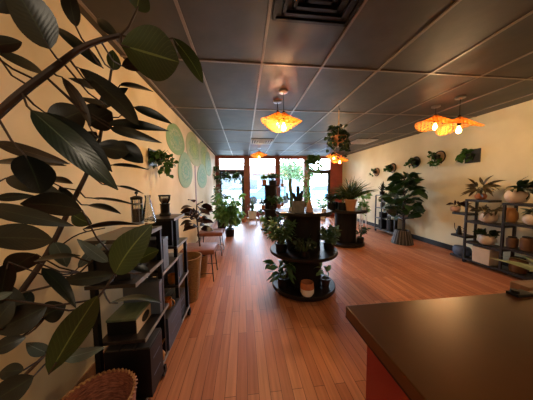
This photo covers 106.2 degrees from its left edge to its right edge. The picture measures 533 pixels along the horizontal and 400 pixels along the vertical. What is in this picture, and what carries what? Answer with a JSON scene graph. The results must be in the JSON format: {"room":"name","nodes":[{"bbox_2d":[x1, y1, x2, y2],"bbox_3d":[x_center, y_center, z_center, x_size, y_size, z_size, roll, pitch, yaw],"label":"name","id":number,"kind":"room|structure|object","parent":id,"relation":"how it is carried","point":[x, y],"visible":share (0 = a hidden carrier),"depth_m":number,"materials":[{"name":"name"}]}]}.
{"room":"plant shop","nodes":[
{"label":"plant shop","id":0,"kind":"room"},
{"bbox_2d":[0,0,216,399],"bbox_3d":[-1.458,-0.088,2.503,0.100,2.600,11.300,-1,4,-6],"label":"wall","id":1,"kind":"structure","parent":0,"point":[18,123],"depth_m":1.34,"materials":[{"name":"paint"}]},
{"bbox_2d":[71,220,215,389],"bbox_3d":[-1.389,1.163,2.597,0.012,0.090,11.300,-1,4,-6],"label":"baseboard","id":2,"kind":"structure","parent":1,"relation":"attached to","point":[91,371],"depth_m":1.42,"materials":[{"name":"brown wood"}]},
{"bbox_2d":[148,148,178,177],"bbox_3d":[-1.322,-0.443,2.468,0.347,0.361,0.380,1,4,25],"label":"wall planter","id":3,"kind":"object","parent":1,"relation":"attached to","point":[154,157],"visible":0.96,"depth_m":2.43,"materials":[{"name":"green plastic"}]},
{"bbox_2d":[166,123,210,203],"bbox_3d":[-1.688,-0.773,4.950,0.010,1.718,4.046,-1,4,-6],"label":"wall mural","id":4,"kind":"object","parent":1,"relation":"attached to","point":[197,153],"visible":0.97,"depth_m":4.13},
{"bbox_2d":[215,157,219,192],"bbox_3d":[-1.971,-0.449,8.180,0.152,2.530,0.180,-1,4,-6],"label":"trim","id":5,"kind":"structure","parent":1,"relation":"attached to","point":[217,162],"depth_m":8.04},
{"bbox_2d":[215,156,331,157],"bbox_3d":[0.606,-1.794,8.392,5.570,0.070,0.150,-1,4,-6],"label":"wall","id":6,"kind":"structure","parent":0,"point":[215,156],"depth_m":8.27,"materials":[{"name":"red paint"}]},
{"bbox_2d":[219,158,243,171],"bbox_3d":[-1.423,-1.427,8.188,0.974,0.590,0.110,-1,4,-6],"label":"window","id":7,"kind":"structure","parent":6,"relation":"in","point":[219,158],"depth_m":8.15,"materials":[{"name":"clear glass"}]},
{"bbox_2d":[220,172,243,206],"bbox_3d":[-1.405,-0.163,8.241,0.974,1.940,0.124,-1,4,-6],"label":"door","id":8,"kind":"structure","parent":6,"relation":"in","point":[242,173],"depth_m":8.21,"materials":[{"name":"clear glass"}]},
{"bbox_2d":[244,158,249,218],"bbox_3d":[-0.805,-0.470,8.310,0.246,2.530,0.180,-1,4,-6],"label":"trim","id":9,"kind":"structure","parent":6,"relation":"attached to","point":[246,160],"depth_m":8.21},
{"bbox_2d":[275,158,279,216],"bbox_3d":[0.464,-0.493,8.451,0.199,2.530,0.180,-1,4,-6],"label":"trim","id":10,"kind":"structure","parent":6,"relation":"attached to","point":[277,160],"depth_m":8.32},
{"bbox_2d":[303,158,308,200],"bbox_3d":[1.698,-0.516,8.589,0.219,2.530,0.180,-1,4,-6],"label":"trim","id":11,"kind":"structure","parent":6,"relation":"attached to","point":[304,159],"depth_m":8.47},
{"bbox_2d":[77,0,532,156],"bbox_3d":[1.246,-1.479,2.711,5.570,0.110,11.500,-1,4,-6],"label":"ceiling","id":12,"kind":"structure","parent":0,"point":[385,71],"depth_m":2.07,"materials":[{"name":"tile"}]},
{"bbox_2d":[219,154,231,183],"bbox_3d":[-1.585,-1.185,7.778,0.485,1.152,0.542,-1,4,-6],"label":"hanging planter","id":13,"kind":"object","parent":12,"relation":"hanging from","point":[225,176],"visible":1,"depth_m":7.68,"materials":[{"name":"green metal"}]},
{"bbox_2d":[231,154,243,183],"bbox_3d":[-1.150,-1.183,7.835,0.505,1.175,0.484,-1,4,-6],"label":"hanging planter","id":14,"kind":"object","parent":12,"relation":"hanging from","point":[236,175],"visible":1,"depth_m":7.77,"materials":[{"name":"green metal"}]},
{"bbox_2d":[251,148,266,158],"bbox_3d":[-0.241,-1.518,6.492,0.570,0.334,0.510,-1,4,-6],"label":"pendant lamp","id":15,"kind":"object","parent":12,"relation":"hanging from","point":[258,154],"visible":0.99,"depth_m":6.47,"materials":[{"name":"wicker"}]},
{"bbox_2d":[251,138,273,143],"bbox_3d":[-0.135,-1.592,5.495,0.580,0.048,0.600,-1,4,-6],"label":"ceiling vent","id":16,"kind":"object","parent":12,"relation":"in","point":[253,140],"visible":1,"depth_m":5.38,"materials":[{"name":"white metal"}]},
{"bbox_2d":[261,99,294,129],"bbox_3d":[0.162,-1.243,2.915,0.498,0.387,0.442,-1,4,-6],"label":"pendant lamp","id":17,"kind":"object","parent":12,"relation":"hanging from","point":[277,101],"visible":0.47,"depth_m":2.90,"materials":[{"name":"wicker"}]},
{"bbox_2d":[265,89,301,132],"bbox_3d":[0.223,-1.163,2.614,0.498,0.506,0.442,-1,4,-6],"label":"pendant lamp","id":18,"kind":"object","parent":12,"relation":"hanging from","point":[283,117],"visible":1,"depth_m":2.61,"materials":[{"name":"wicker"}]},
{"bbox_2d":[302,154,322,181],"bbox_3d":[1.623,-1.183,7.048,0.656,1.120,0.730,-3,5,-31],"label":"hanging planter","id":19,"kind":"object","parent":12,"relation":"hanging from","point":[311,159],"visible":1,"depth_m":6.94,"materials":[{"name":"green plant"}]},
{"bbox_2d":[272,0,363,26],"bbox_3d":[0.361,-1.295,1.179,0.575,0.042,0.635,-1,4,-6],"label":"ceiling vent","id":20,"kind":"object","parent":12,"relation":"in","point":[340,13],"visible":1,"depth_m":1.39,"materials":[{"name":"black metal"}]},
{"bbox_2d":[324,108,350,158],"bbox_3d":[1.110,-1.060,3.134,0.394,0.803,0.548,1,4,23],"label":"hanging planter","id":21,"kind":"object","parent":12,"relation":"hanging from","point":[338,137],"visible":1,"depth_m":3.06,"materials":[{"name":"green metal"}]},
{"bbox_2d":[350,138,377,143],"bbox_3d":[2.679,-1.631,5.626,0.580,0.048,0.600,-1,4,-6],"label":"ceiling vent","id":22,"kind":"object","parent":12,"relation":"in","point":[357,141],"visible":0.92,"depth_m":5.51,"materials":[{"name":"white metal"}]},
{"bbox_2d":[414,104,455,131],"bbox_3d":[2.670,-1.296,3.162,0.550,0.370,0.490,-1,4,-6],"label":"pendant lamp","id":23,"kind":"object","parent":12,"relation":"hanging from","point":[444,120],"visible":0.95,"depth_m":3.17,"materials":[{"name":"wicker"}]},
{"bbox_2d":[435,95,484,134],"bbox_3d":[2.749,-1.206,2.849,0.549,0.505,0.490,-1,4,-6],"label":"pendant lamp","id":24,"kind":"object","parent":12,"relation":"hanging from","point":[466,122],"visible":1,"depth_m":2.85,"materials":[{"name":"wicker"}]},
{"bbox_2d":[104,217,523,399],"bbox_3d":[1.274,1.209,2.901,5.570,0.100,11.500,-1,4,-6],"label":"floor","id":25,"kind":"structure","parent":0,"point":[241,339],"depth_m":2.11,"materials":[{"name":"brown wood"}]},
{"bbox_2d":[61,368,137,399],"bbox_3d":[-0.828,1.138,0.979,0.349,0.358,0.349,-1,4,-6],"label":"woven basket","id":26,"kind":"object","parent":25,"relation":"on","point":[114,384],"visible":1,"depth_m":1.10,"materials":[{"name":"wicker"}]},
{"bbox_2d":[0,0,202,399],"bbox_3d":[-0.653,0.397,0.644,0.963,1.880,0.480,-1,4,-6],"label":"tree","id":27,"kind":"object","parent":25,"relation":"on","point":[149,51],"visible":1,"depth_m":0.49,"materials":[{"name":"green plant"}]},
{"bbox_2d":[83,214,190,399],"bbox_3d":[-0.903,0.720,1.623,0.278,1.100,1.020,-1,4,-6],"label":"shelf unit","id":28,"kind":"object","parent":25,"relation":"on","point":[142,336],"visible":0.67,"depth_m":1.35,"materials":[{"name":"black metal"}]},
{"bbox_2d":[95,244,149,280],"bbox_3d":[-0.898,0.366,1.256,0.204,0.180,0.244,-1,4,-6],"label":"storage box","id":29,"kind":"object","parent":28,"relation":"on","point":[99,266],"visible":0.13,"depth_m":1.14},
{"bbox_2d":[106,301,150,335],"bbox_3d":[-0.908,0.781,1.339,0.180,0.100,0.206,-1,4,-6],"label":"wooden crate","id":30,"kind":"object","parent":28,"relation":"on","point":[129,318],"visible":0.96,"depth_m":1.26,"materials":[{"name":"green wood"}]},
{"bbox_2d":[104,328,163,398],"bbox_3d":[-0.830,1.035,1.275,0.256,0.320,0.170,-1,4,-6],"label":"crate","id":31,"kind":"object","parent":28,"relation":"on","point":[145,359],"visible":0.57,"depth_m":1.20,"materials":[{"name":"brown wood"}]},
{"bbox_2d":[130,192,143,224],"bbox_3d":[-0.996,0.060,1.538,0.082,0.252,0.082,-1,4,-6],"label":"press","id":32,"kind":"object","parent":28,"relation":"on","point":[136,214],"visible":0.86,"depth_m":1.52,"materials":[{"name":"clear glass"}]},
{"bbox_2d":[123,277,162,313],"bbox_3d":[-0.892,0.702,1.461,0.249,0.240,0.084,-1,4,-6],"label":"storage box","id":33,"kind":"object","parent":28,"relation":"on","point":[152,286],"visible":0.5,"depth_m":1.43,"materials":[{"name":"fabric"}]},
{"bbox_2d":[142,195,156,223],"bbox_3d":[-0.933,0.071,1.578,0.110,0.217,0.110,-1,4,-6],"label":"glass carafe","id":34,"kind":"object","parent":28,"relation":"on","point":[153,213],"visible":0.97,"depth_m":1.57,"materials":[{"name":"clear glass"}]},
{"bbox_2d":[149,236,168,270],"bbox_3d":[-0.878,0.415,1.554,0.189,0.240,0.104,-1,4,-6],"label":"storage box","id":35,"kind":"object","parent":28,"relation":"on","point":[152,243],"visible":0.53,"depth_m":1.53,"materials":[{"name":"grey"}]},
{"bbox_2d":[158,195,170,215],"bbox_3d":[-0.966,0.050,1.902,0.108,0.200,0.108,-1,4,-6],"label":"coffee grinder","id":36,"kind":"object","parent":28,"relation":"on","point":[165,205],"visible":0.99,"depth_m":1.87,"materials":[{"name":"black plastic"}]},
{"bbox_2d":[151,219,178,244],"bbox_3d":[-0.967,0.295,1.909,0.194,0.230,0.204,-1,4,-6],"label":"storage box","id":37,"kind":"object","parent":28,"relation":"on","point":[167,226],"visible":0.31,"depth_m":1.81,"materials":[{"name":"black wood"}]},
{"bbox_2d":[155,297,181,350],"bbox_3d":[-0.899,1.037,1.691,0.251,0.260,0.310,-1,4,-6],"label":"crate","id":38,"kind":"object","parent":28,"relation":"on","point":[173,315],"visible":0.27,"depth_m":1.65,"materials":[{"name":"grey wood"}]},
{"bbox_2d":[165,296,174,309],"bbox_3d":[-0.830,0.866,1.686,0.094,0.080,0.080,-4,5,-42],"label":"mug","id":39,"kind":"object","parent":38,"relation":"on","point":[168,299],"visible":0.63,"depth_m":1.68,"materials":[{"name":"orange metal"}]},
{"bbox_2d":[156,252,182,278],"bbox_3d":[-0.965,0.655,1.994,0.224,0.220,0.124,-1,4,-6],"label":"storage box","id":40,"kind":"object","parent":28,"relation":"on","point":[180,260],"visible":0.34,"depth_m":1.96,"materials":[{"name":"grey"}]},
{"bbox_2d":[168,273,179,283],"bbox_3d":[-0.874,0.733,1.873,0.094,0.080,0.080,-4,5,-42],"label":"mug","id":41,"kind":"object","parent":28,"relation":"on","point":[171,277],"visible":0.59,"depth_m":1.84,"materials":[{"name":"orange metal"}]},
{"bbox_2d":[164,287,185,316],"bbox_3d":[-0.946,1.032,1.982,0.221,0.230,0.200,-1,4,-6],"label":"crate","id":42,"kind":"object","parent":28,"relation":"on","point":[171,292],"visible":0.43,"depth_m":2.00,"materials":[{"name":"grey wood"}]},
{"bbox_2d":[180,251,201,303],"bbox_3d":[-0.958,0.945,2.430,0.350,0.540,0.350,-1,4,-6],"label":"basket","id":43,"kind":"object","parent":25,"relation":"on","point":[193,257],"visible":0.57,"depth_m":2.35,"materials":[{"name":"beige wicker"}]},
{"bbox_2d":[180,199,213,277],"bbox_3d":[-1.047,0.580,3.044,0.496,1.184,0.486,-1,4,-6],"label":"rubber plant","id":44,"kind":"object","parent":25,"relation":"on","point":[208,208],"visible":0.94,"depth_m":3.00,"materials":[{"name":"red plant"}]},
{"bbox_2d":[179,242,217,281],"bbox_3d":[-1.008,0.937,3.055,0.480,0.471,0.440,-1,4,-6],"label":"stool","id":45,"kind":"object","parent":25,"relation":"on","point":[206,248],"visible":0.7,"depth_m":2.97,"materials":[{"name":"brown wood"}]},
{"bbox_2d":[197,228,223,255],"bbox_3d":[-1.128,0.863,4.118,0.480,0.471,0.440,-1,4,-6],"label":"stool","id":46,"kind":"object","parent":25,"relation":"on","point":[216,231],"visible":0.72,"depth_m":3.94,"materials":[{"name":"brown wood"}]},
{"bbox_2d":[211,186,229,228],"bbox_3d":[-1.465,0.231,6.567,0.665,1.392,0.659,-1,4,-6],"label":"potted plant","id":47,"kind":"object","parent":25,"relation":"on","point":[215,188],"visible":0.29,"depth_m":6.45,"materials":[{"name":"green plant"}]},
{"bbox_2d":[211,193,245,236],"bbox_3d":[-1.021,0.416,5.429,1.001,1.173,1.051,-1,4,-6],"label":"potted plant","id":48,"kind":"object","parent":25,"relation":"on","point":[231,212],"visible":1,"depth_m":5.31,"materials":[{"name":"green plant"}]},
{"bbox_2d":[260,185,279,230],"bbox_3d":[0.136,0.227,6.329,0.700,1.400,0.700,-1,4,-6],"label":"table","id":49,"kind":"object","parent":25,"relation":"on","point":[270,190],"visible":0.55,"depth_m":6.16,"materials":[{"name":"brown wood"}]},
{"bbox_2d":[264,195,276,209],"bbox_3d":[0.126,0.068,6.057,0.374,0.435,0.360,-1,4,-6],"label":"potted plant","id":50,"kind":"object","parent":49,"relation":"on","point":[272,201],"visible":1,"depth_m":6.01,"materials":[{"name":"green plant"}]},
{"bbox_2d":[267,172,279,184],"bbox_3d":[0.170,-0.665,6.189,0.462,0.397,0.494,1,5,27],"label":"potted plant","id":51,"kind":"object","parent":49,"relation":"on","point":[271,175],"visible":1,"depth_m":6.10,"materials":[{"name":"green plant"}]},
{"bbox_2d":[270,207,337,301],"bbox_3d":[0.484,0.656,2.647,0.870,1.055,0.870,-1,4,-6],"label":"table","id":52,"kind":"object","parent":25,"relation":"on","point":[307,224],"visible":0.77,"depth_m":2.43,"materials":[{"name":"brown wood"}]},
{"bbox_2d":[261,216,296,252],"bbox_3d":[0.190,0.427,2.502,0.447,0.438,0.453,1,4,24],"label":"potted fern","id":53,"kind":"object","parent":52,"relation":"on","point":[278,234],"visible":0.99,"depth_m":2.45,"materials":[{"name":"green plant"}]},
{"bbox_2d":[275,242,286,252],"bbox_3d":[0.187,0.592,2.508,0.150,0.110,0.150,-1,4,-6],"label":"pot","id":54,"kind":"object","parent":53,"relation":"on","point":[280,248],"depth_m":2.45,"materials":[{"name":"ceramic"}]},
{"bbox_2d":[263,259,295,288],"bbox_3d":[0.221,0.880,2.534,0.488,0.429,0.453,0,4,13],"label":"potted plant","id":55,"kind":"object","parent":52,"relation":"on","point":[283,280],"visible":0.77,"depth_m":2.47,"materials":[{"name":"green plant"}]},
{"bbox_2d":[286,179,292,210],"bbox_3d":[0.296,-0.062,2.501,0.104,0.402,0.070,-1,4,-6],"label":"plant","id":56,"kind":"object","parent":52,"relation":"on","point":[290,180],"visible":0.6,"depth_m":2.48,"materials":[{"name":"plant"}]},
{"bbox_2d":[292,186,304,212],"bbox_3d":[0.377,-0.010,2.405,0.143,0.310,0.136,-1,4,-6],"label":"plant","id":57,"kind":"object","parent":52,"relation":"on","point":[298,206],"visible":1,"depth_m":2.36,"materials":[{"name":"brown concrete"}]},
{"bbox_2d":[290,234,317,258],"bbox_3d":[0.435,0.533,2.306,0.316,0.251,0.375,-1,4,-6],"label":"potted plant","id":58,"kind":"object","parent":52,"relation":"on","point":[304,253],"visible":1,"depth_m":2.25,"materials":[{"name":"green plant"}]},
{"bbox_2d":[270,240,337,262],"bbox_3d":[0.484,0.654,2.647,0.870,0.040,0.870,-1,4,-6],"label":"shelf","id":59,"kind":"object","parent":52,"relation":"attached to","point":[321,255],"depth_m":2.37,"materials":[{"name":"brown wood"}]},
{"bbox_2d":[300,279,313,296],"bbox_3d":[0.475,1.032,2.339,0.160,0.150,0.159,-1,4,-6],"label":"flower pot","id":60,"kind":"object","parent":52,"relation":"on","point":[307,286],"visible":1,"depth_m":2.28,"materials":[{"name":"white ceramic"}]},
{"bbox_2d":[306,200,312,213],"bbox_3d":[0.497,0.075,2.312,0.090,0.152,0.089,-1,4,-6],"label":"salt lamp","id":61,"kind":"object","parent":52,"relation":"on","point":[309,209],"visible":0.97,"depth_m":2.29,"materials":[{"name":"orange stone"}]},
{"bbox_2d":[315,263,330,287],"bbox_3d":[0.713,0.908,2.519,0.382,0.367,0.168,-4,5,-40],"label":"potted plant","id":62,"kind":"object","parent":52,"relation":"on","point":[325,280],"visible":0.96,"depth_m":2.50,"materials":[{"name":"green plant"}]},
{"bbox_2d":[319,224,341,249],"bbox_3d":[0.810,0.466,2.573,0.311,0.339,0.330,1,4,21],"label":"potted plant","id":63,"kind":"object","parent":52,"relation":"on","point":[328,235],"visible":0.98,"depth_m":2.52,"materials":[{"name":"green plant"}]},
{"bbox_2d":[299,172,311,206],"bbox_3d":[1.584,-0.202,8.010,0.495,1.988,0.523,1,4,22],"label":"potted tree","id":64,"kind":"object","parent":25,"relation":"on","point":[305,195],"visible":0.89,"depth_m":7.94,"materials":[{"name":"green plant"}]},
{"bbox_2d":[316,195,327,219],"bbox_3d":[2.242,0.291,8.143,0.567,0.972,0.566,-1,4,-6],"label":"potted plant","id":65,"kind":"object","parent":25,"relation":"on","point":[318,199],"visible":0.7,"depth_m":8.05,"materials":[{"name":"green plant"}]},
{"bbox_2d":[326,208,367,247],"bbox_3d":[1.861,0.618,4.724,0.940,0.810,0.940,-1,4,-6],"label":"table","id":66,"kind":"object","parent":25,"relation":"on","point":[346,220],"visible":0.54,"depth_m":4.50,"materials":[{"name":"brown wood"}]},
{"bbox_2d":[325,193,338,209],"bbox_3d":[1.492,0.028,4.648,0.411,0.385,0.305,-1,4,-6],"label":"potted plant","id":67,"kind":"object","parent":66,"relation":"on","point":[331,206],"visible":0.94,"depth_m":4.56,"materials":[{"name":"green plant"}]},
{"bbox_2d":[337,195,345,209],"bbox_3d":[1.743,0.019,4.587,0.317,0.406,0.305,1,4,17],"label":"potted plant","id":68,"kind":"object","parent":66,"relation":"on","point":[341,206],"visible":0.44,"depth_m":4.52,"materials":[{"name":"green plant"}]},
{"bbox_2d":[326,176,379,210],"bbox_3d":[1.869,-0.157,4.393,1.137,0.782,1.163,-2,4,-16],"label":"potted palm","id":69,"kind":"object","parent":66,"relation":"on","point":[354,191],"visible":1,"depth_m":4.34,"materials":[{"name":"plant"}]},
{"bbox_2d":[344,199,356,210],"bbox_3d":[1.859,0.108,4.421,0.272,0.250,0.272,-1,4,-6],"label":"pot","id":70,"kind":"object","parent":69,"relation":"on","point":[350,204],"depth_m":4.34,"materials":[{"name":"ceramic"}]},
{"bbox_2d":[356,225,370,242],"bbox_3d":[2.174,0.760,4.579,0.402,0.420,0.328,3,5,38],"label":"potted plant","id":71,"kind":"object","parent":66,"relation":"on","point":[360,239],"visible":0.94,"depth_m":4.51,"materials":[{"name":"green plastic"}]},
{"bbox_2d":[357,202,370,215],"bbox_3d":[2.206,0.182,4.529,0.288,0.346,0.314,1,4,19],"label":"potted plant","id":72,"kind":"object","parent":66,"relation":"on","point":[364,205],"visible":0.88,"depth_m":4.49,"materials":[{"name":"green plant"}]},
{"bbox_2d":[374,194,413,233],"bbox_3d":[3.434,0.394,5.455,0.300,1.120,1.082,-1,4,-6],"label":"shelf unit","id":73,"kind":"object","parent":25,"relation":"on","point":[389,216],"visible":0.36,"depth_m":5.66,"materials":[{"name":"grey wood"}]},
{"bbox_2d":[378,219,386,228],"bbox_3d":[3.397,0.699,5.837,0.180,0.260,0.180,-1,4,-6],"label":"planter","id":74,"kind":"object","parent":73,"relation":"on","point":[384,221],"visible":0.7,"depth_m":5.76,"materials":[{"name":"black plastic"}]},
{"bbox_2d":[388,220,396,231],"bbox_3d":[3.438,0.704,5.474,0.180,0.300,0.180,-1,4,-6],"label":"planter","id":75,"kind":"object","parent":73,"relation":"on","point":[391,222],"visible":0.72,"depth_m":5.40,"materials":[{"name":"black plastic"}]},
{"bbox_2d":[378,171,427,245],"bbox_3d":[3.176,0.174,4.614,0.909,1.683,0.998,-1,4,-6],"label":"fig tree","id":76,"kind":"object","parent":25,"relation":"on","point":[402,236],"visible":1,"depth_m":4.54,"materials":[{"name":"green plant"}]},
{"bbox_2d":[345,291,532,399],"bbox_3d":[1.776,0.945,-0.522,2.600,0.900,3.000,-1,4,-6],"label":"counter","id":77,"kind":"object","parent":25,"relation":"on","point":[475,347],"depth_m":0.60,"materials":[{"name":"brown plastic"}]},
{"bbox_2d":[506,288,532,297],"bbox_3d":[1.078,0.392,0.851,0.080,0.024,0.040,-1,4,-6],"label":"tape dispenser","id":78,"kind":"object","parent":77,"relation":"on","point":[519,293],"visible":1,"depth_m":0.84,"materials":[{"name":"black plastic"}]},
{"bbox_2d":[450,199,532,279],"bbox_3d":[3.607,0.565,3.082,0.230,1.110,1.284,-1,4,-6],"label":"shelf unit","id":79,"kind":"object","parent":25,"relation":"on","point":[503,224],"visible":0.84,"depth_m":3.05,"materials":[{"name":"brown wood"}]},
{"bbox_2d":[447,200,470,211],"bbox_3d":[3.505,0.107,3.670,0.375,0.224,0.186,1,4,18],"label":"potted succulent","id":80,"kind":"object","parent":79,"relation":"on","point":[452,208],"visible":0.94,"depth_m":3.66,"materials":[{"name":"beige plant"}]},
{"bbox_2d":[450,206,460,211],"bbox_3d":[3.490,0.167,3.698,0.150,0.100,0.150,-1,4,-6],"label":"pot","id":81,"kind":"object","parent":80,"relation":"on","point":[453,208],"depth_m":3.66,"materials":[{"name":"ceramic"}]},
{"bbox_2d":[452,245,471,256],"bbox_3d":[3.551,0.915,3.637,0.204,0.155,0.276,-1,4,-6],"label":"pot","id":82,"kind":"object","parent":79,"relation":"on","point":[457,249],"visible":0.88,"depth_m":3.58,"materials":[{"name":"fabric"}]},
{"bbox_2d":[461,176,504,199],"bbox_3d":[3.579,-0.207,3.328,0.573,0.397,0.528,-3,5,-29],"label":"potted plant","id":83,"kind":"object","parent":79,"relation":"on","point":[487,188],"visible":1,"depth_m":3.29,"materials":[{"name":"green plant"}]},
{"bbox_2d":[472,246,498,265],"bbox_3d":[3.574,0.895,3.247,0.240,0.250,0.240,-1,4,-6],"label":"planter","id":84,"kind":"object","parent":79,"relation":"on","point":[481,255],"visible":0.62,"depth_m":3.18,"materials":[{"name":"beige ceramic"}]},
{"bbox_2d":[472,228,500,245],"bbox_3d":[3.549,0.584,3.232,0.326,0.282,0.302,3,6,45],"label":"potted plant","id":85,"kind":"object","parent":79,"relation":"on","point":[490,239],"visible":1,"depth_m":3.17,"materials":[{"name":"green plant"}]},
{"bbox_2d":[467,204,506,222],"bbox_3d":[3.516,0.199,3.238,0.310,0.331,0.470,-1,4,-6],"label":"potted plant","id":86,"kind":"object","parent":79,"relation":"on","point":[485,216],"visible":0.97,"depth_m":3.14,"materials":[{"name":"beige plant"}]},
{"bbox_2d":[506,208,518,222],"bbox_3d":[3.633,0.222,2.970,0.150,0.210,0.150,-1,4,-6],"label":"vase","id":87,"kind":"object","parent":79,"relation":"on","point":[512,215],"visible":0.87,"depth_m":2.92,"materials":[{"name":"orange ceramic"}]},
{"bbox_2d":[506,236,518,247],"bbox_3d":[3.641,0.619,2.963,0.120,0.160,0.120,-1,4,-6],"label":"jar","id":88,"kind":"object","parent":79,"relation":"on","point":[511,241],"visible":1,"depth_m":2.93,"materials":[{"name":"brown wood"}]},
{"bbox_2d":[504,176,532,202],"bbox_3d":[3.578,-0.147,2.756,0.563,0.398,0.420,-1,4,-6],"label":"potted plant","id":89,"kind":"object","parent":79,"relation":"on","point":[522,194],"visible":1,"depth_m":2.76,"materials":[{"name":"green plant"}]},
{"bbox_2d":[508,256,528,273],"bbox_3d":[3.654,0.933,2.901,0.180,0.220,0.180,-1,4,-6],"label":"basket","id":90,"kind":"object","parent":79,"relation":"on","point":[513,268],"visible":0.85,"depth_m":2.86,"materials":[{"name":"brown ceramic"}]},
{"bbox_2d":[519,236,532,251],"bbox_3d":[3.658,0.609,2.808,0.130,0.200,0.130,-1,4,-6],"label":"jar","id":91,"kind":"object","parent":79,"relation":"on","point":[526,242],"visible":1,"depth_m":2.77,"materials":[{"name":"brown ceramic"}]},
{"bbox_2d":[520,207,532,225],"bbox_3d":[3.604,0.220,2.680,0.241,0.257,0.252,-1,4,-6],"label":"potted plant","id":92,"kind":"object","parent":79,"relation":"on","point":[527,218],"visible":0.99,"depth_m":2.71,"materials":[{"name":"grey plant"}]},
{"bbox_2d":[492,254,532,277],"bbox_3d":[3.604,0.971,2.514,0.856,0.380,0.866,-1,4,-6],"label":"floor plant","id":93,"kind":"object","parent":25,"relation":"on","point":[525,266],"visible":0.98,"depth_m":2.63,"materials":[{"name":"green plant"}]},
{"bbox_2d":[510,280,532,290],"bbox_3d":[1.715,0.847,1.080,0.900,0.870,0.070,-1,4,-6],"label":"box","id":94,"kind":"object","parent":25,"relation":"on","point":[527,285],"visible":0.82,"depth_m":1.01,"materials":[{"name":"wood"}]},
{"bbox_3d":[-0.522,0.757,7.439,0.400,0.200,0.280,-1,4,-6],"label":"plant stand","id":95,"kind":"object","parent":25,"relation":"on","visible":0},
{"bbox_2d":[248,201,256,217],"bbox_3d":[-0.534,0.264,7.389,0.349,0.789,0.374,-4,5,-39],"label":"snake plant","id":96,"kind":"object","parent":95,"relation":"on","point":[251,213],"visible":0.99,"depth_m":7.33,"materials":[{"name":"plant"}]},
{"bbox_2d":[329,159,342,216],"bbox_3d":[3.071,-0.542,8.757,0.637,2.530,0.150,-1,4,-6],"label":"wall","id":97,"kind":"structure","parent":0,"point":[335,169],"depth_m":8.64,"materials":[{"name":"red paint"}]},
{"bbox_2d":[309,172,329,216],"bbox_3d":[2.287,-0.231,8.653,0.956,1.940,0.124,-1,4,-6],"label":"door","id":98,"kind":"structure","parent":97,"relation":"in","point":[327,173],"depth_m":8.66,"materials":[{"name":"clear glass"}]},
{"bbox_2d":[342,100,532,265],"bbox_3d":[3.977,-0.187,3.109,0.100,2.600,11.300,-1,4,-6],"label":"wall","id":99,"kind":"structure","parent":0,"point":[505,141],"depth_m":4.04,"materials":[{"name":"beige paint"}]},
{"bbox_2d":[383,163,395,172],"bbox_3d":[3.536,-0.916,5.781,0.308,0.279,0.323,1,4,19],"label":"wall planter","id":100,"kind":"object","parent":99,"relation":"attached to","point":[391,168],"visible":1,"depth_m":5.69,"materials":[{"name":"brown wood"}]},
{"bbox_2d":[403,156,420,167],"bbox_3d":[3.651,-0.933,4.990,0.248,0.304,0.346,-1,4,-6],"label":"wall planter","id":101,"kind":"object","parent":99,"relation":"attached to","point":[414,161],"visible":1,"depth_m":4.94,"materials":[{"name":"black plastic"}]},
{"bbox_2d":[427,151,445,166],"bbox_3d":[3.687,-0.881,4.345,0.316,0.395,0.274,-1,4,-6],"label":"wall planter","id":102,"kind":"object","parent":99,"relation":"attached to","point":[438,157],"visible":1,"depth_m":4.35,"materials":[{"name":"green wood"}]},
{"bbox_2d":[357,218,532,273],"bbox_3d":[3.933,1.056,3.190,0.015,0.110,11.300,-1,4,-6],"label":"baseboard","id":103,"kind":"structure","parent":99,"relation":"attached to","point":[423,239],"depth_m":4.55,"materials":[{"name":"brown wood"}]},
{"bbox_2d":[455,148,480,163],"bbox_3d":[3.785,-0.828,3.768,0.296,0.292,0.349,-1,4,-6],"label":"wall planter","id":104,"kind":"object","parent":99,"relation":"attached to","point":[470,155],"visible":1,"depth_m":3.71,"materials":[{"name":"stone"}]},
{"label":"outside","id":105,"kind":"structure","parent":0,"visible":0},
{"bbox_2d":[224,189,326,211],"bbox_3d":[4.453,-1.995,49.993,100.000,0.180,81.600,-1,4,-6],"label":"ground","id":106,"kind":"structure","parent":105,"point":[314,200],"depth_m":17.83,"materials":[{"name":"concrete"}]},
{"bbox_2d":[222,186,254,198],"bbox_3d":[-3.570,-0.888,23.745,4.300,1.477,1.800,-1,4,-6],"label":"car","id":107,"kind":"object","parent":106,"relation":"on","point":[236,190],"visible":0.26,"depth_m":22.89,"materials":[{"name":"white paint"}]},
{"bbox_2d":[220,165,302,191],"bbox_3d":[-12.059,-4.828,48.691,40.000,6.000,11.100,-1,4,-6],"label":"building","id":108,"kind":"structure","parent":106,"relation":"on","point":[256,171],"depth_m":44.41,"materials":[{"name":"paint"}]},
{"bbox_2d":[250,186,293,203],"bbox_3d":[0.138,-0.494,17.634,4.300,1.477,1.800,-1,4,-6],"label":"car","id":109,"kind":"object","parent":106,"relation":"on","point":[259,193],"visible":0.41,"depth_m":16.72,"materials":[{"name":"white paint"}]},
{"bbox_2d":[280,159,302,180],"bbox_3d":[3.829,-4.096,33.426,5.004,6.374,4.812,-1,4,-6],"label":"tree","id":110,"kind":"object","parent":106,"relation":"on","point":[290,169],"visible":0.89,"depth_m":32.71,"materials":[{"name":"green plant"}]},
{"bbox_2d":[292,165,313,182],"bbox_3d":[7.018,-4.026,37.795,4.788,5.554,4.628,-1,4,-6],"label":"tree","id":111,"kind":"object","parent":106,"relation":"on","point":[311,175],"visible":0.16,"depth_m":37.18,"materials":[{"name":"green plant"}]},
{"bbox_2d":[295,185,326,199],"bbox_3d":[5.181,-0.729,20.204,4.300,1.477,1.800,-1,4,-6],"label":"car","id":112,"kind":"object","parent":106,"relation":"on","point":[316,191],"visible":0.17,"depth_m":19.36,"materials":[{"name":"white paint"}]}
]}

